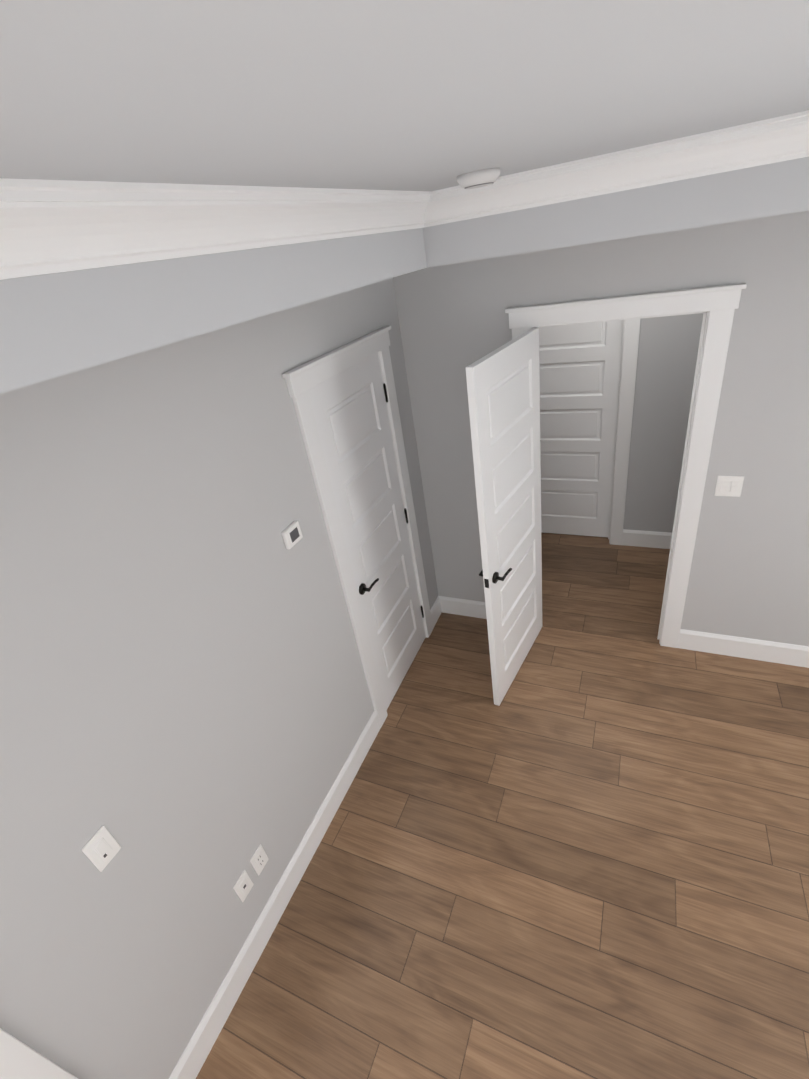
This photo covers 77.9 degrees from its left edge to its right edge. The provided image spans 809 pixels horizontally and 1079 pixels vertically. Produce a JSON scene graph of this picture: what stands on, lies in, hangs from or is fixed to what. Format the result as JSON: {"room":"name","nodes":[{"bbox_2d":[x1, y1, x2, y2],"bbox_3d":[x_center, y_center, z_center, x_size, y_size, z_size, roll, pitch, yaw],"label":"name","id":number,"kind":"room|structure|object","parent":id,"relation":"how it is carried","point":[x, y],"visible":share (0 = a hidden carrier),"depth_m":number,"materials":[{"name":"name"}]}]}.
{"room":"empty bedroom","nodes":[
{"label":"empty bedroom","id":0,"kind":"room"},
{"bbox_2d":[0,278,437,1078],"bbox_3d":[-0.886,0.640,1.513,0.140,2.650,4.920,5,33,24],"label":"wall","id":1,"kind":"structure","parent":0,"point":[186,708],"depth_m":1.58,"materials":[{"name":"grey paint"}]},
{"bbox_2d":[0,1028,77,1078],"bbox_3d":[-1.221,1.383,0.870,0.180,2.133,0.968,5,33,24],"label":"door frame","id":2,"kind":"structure","parent":1,"relation":"attached to","point":[18,1060],"depth_m":1.26,"materials":[{"name":"white wood"}]},
{"bbox_2d":[81,826,120,871],"bbox_3d":[-0.863,0.884,1.431,0.010,0.118,0.072,5,33,24],"label":"wall outlet","id":3,"kind":"object","parent":1,"relation":"attached to","point":[101,848],"visible":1,"depth_m":1.43,"materials":[{"name":"white plastic"}]},
{"bbox_2d":[233,870,253,901],"bbox_3d":[-0.647,1.398,2.018,0.009,0.118,0.072,5,33,24],"label":"outlet","id":4,"kind":"object","parent":1,"relation":"attached to","point":[243,885],"depth_m":2.01,"materials":[{"name":"white plastic"}]},
{"bbox_2d":[250,844,268,875],"bbox_3d":[-0.606,1.343,2.099,0.009,0.118,0.072,5,33,24],"label":"outlet","id":5,"kind":"object","parent":1,"relation":"attached to","point":[260,858],"depth_m":2.09,"materials":[{"name":"white plastic"}]},
{"bbox_2d":[169,711,380,1078],"bbox_3d":[-0.503,1.541,2.360,0.016,0.150,1.749,5,33,24],"label":"baseboard","id":6,"kind":"structure","parent":1,"relation":"attached to","point":[205,1036],"depth_m":2.17,"materials":[{"name":"white wood"}]},
{"bbox_2d":[281,521,302,549],"bbox_3d":[-0.471,-0.019,2.106,0.022,0.084,0.104,5,33,24],"label":"thermostat","id":7,"kind":"object","parent":1,"relation":"attached to","point":[292,536],"visible":0.98,"depth_m":2.09,"materials":[{"name":"white plastic"}]},
{"bbox_2d":[282,326,432,726],"bbox_3d":[-0.184,-0.001,2.902,0.180,2.133,0.973,5,33,24],"label":"door frame","id":8,"kind":"structure","parent":1,"relation":"attached to","point":[302,378],"depth_m":2.53,"materials":[{"name":"white wood"}]},
{"bbox_2d":[308,352,425,709],"bbox_3d":[-0.146,0.041,2.917,0.141,2.020,0.722,5,33,24],"label":"closet door","id":9,"kind":"structure","parent":1,"relation":"in","point":[349,407],"depth_m":2.77,"materials":[{"name":"white wood"}]},
{"bbox_2d":[0,157,808,393],"bbox_3d":[0.609,-0.195,0.102,3.590,0.250,4.800,5,33,24],"label":"ceiling","id":10,"kind":"structure","parent":0,"point":[53,325],"depth_m":1.29,"materials":[{"name":"grey paint"}]},
{"bbox_2d":[0,0,808,190],"bbox_3d":[0.591,-0.352,0.005,3.890,0.120,5.040,5,33,24],"label":"ceiling","id":11,"kind":"structure","parent":0,"point":[416,95],"depth_m":0.55,"materials":[{"name":"grey paint"}]},
{"bbox_2d":[0,178,435,279],"bbox_3d":[-0.599,-0.365,0.603,0.078,0.108,3.600,5,33,24],"label":"crown molding","id":12,"kind":"structure","parent":11,"relation":"attached to","point":[51,226],"depth_m":0.92,"materials":[{"name":"white wood"}]},
{"bbox_2d":[457,168,499,188],"bbox_3d":[0.227,-1.101,1.532,0.132,0.037,0.132,5,33,24],"label":"smoke detector","id":13,"kind":"object","parent":11,"relation":"attached to","point":[478,178],"visible":1,"depth_m":1.49,"materials":[{"name":"grey plastic"}]},
{"bbox_2d":[436,110,808,224],"bbox_3d":[1.319,-1.165,1.391,2.610,0.108,0.078,5,33,24],"label":"crown molding","id":14,"kind":"structure","parent":11,"relation":"attached to","point":[786,137],"depth_m":1.64,"materials":[{"name":"white wood"}]},
{"bbox_2d":[196,532,808,1078],"bbox_3d":[0.750,1.642,2.069,4.950,0.100,6.240,5,33,24],"label":"floor","id":15,"kind":"structure","parent":0,"point":[580,850],"depth_m":2.24,"materials":[{"name":"brown wood"}]},
{"bbox_2d":[393,211,808,645],"bbox_3d":[1.815,-0.443,2.548,3.750,2.650,0.120,5,33,24],"label":"wall","id":16,"kind":"structure","parent":0,"point":[749,575],"depth_m":2.60,"materials":[{"name":"grey paint"}]},
{"bbox_2d":[434,596,486,618],"bbox_3d":[0.563,0.527,3.758,0.647,0.150,0.016,5,33,24],"label":"baseboard","id":17,"kind":"structure","parent":16,"relation":"attached to","point":[471,608],"depth_m":3.81,"materials":[{"name":"white wood"}]},
{"bbox_2d":[465,327,542,705],"bbox_3d":[0.603,-0.045,2.842,0.201,2.020,0.793,5,33,24],"label":"open bedroom door","id":18,"kind":"structure","parent":16,"relation":"in","point":[503,386],"depth_m":2.64,"materials":[{"name":"white wood"}]},
{"bbox_2d":[505,283,746,647],"bbox_3d":[1.182,-0.274,2.961,1.048,2.133,0.160,5,33,24],"label":"door frame","id":19,"kind":"structure","parent":16,"relation":"attached to","point":[716,307],"depth_m":2.49,"materials":[{"name":"white wood"}]},
{"bbox_2d":[714,476,743,496],"bbox_3d":[1.705,-0.279,2.630,0.118,0.118,0.010,5,33,24],"label":"light switch","id":20,"kind":"object","parent":16,"relation":"attached to","point":[731,486],"visible":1,"depth_m":2.63,"materials":[{"name":"white plastic"}]},
{"bbox_2d":[677,629,808,667],"bbox_3d":[2.640,0.717,2.828,1.927,0.150,0.016,5,33,24],"label":"baseboard","id":21,"kind":"structure","parent":16,"relation":"attached to","point":[755,649],"depth_m":3.07,"materials":[{"name":"white wood"}]},
{"bbox_2d":[623,313,702,532],"bbox_3d":[1.255,-0.441,2.917,5.070,2.440,0.004,5,33,24],"label":"wall","id":22,"kind":"structure","parent":0,"point":[668,346],"depth_m":2.69,"materials":[{"name":"grey paint"}]},
{"bbox_2d":[539,320,622,536],"bbox_3d":[1.333,-0.917,4.099,0.756,2.020,0.141,5,33,24],"label":"hall door","id":23,"kind":"structure","parent":22,"relation":"in","point":[579,367],"depth_m":4.04,"materials":[{"name":"white wood"}]},
{"bbox_2d":[608,319,671,548],"bbox_3d":[1.712,-0.890,3.847,4.830,2.133,0.160,5,33,24],"label":"trim","id":24,"kind":"structure","parent":22,"relation":"attached to","point":[618,534],"depth_m":3.91,"materials":[{"name":"white wood"}]}
]}

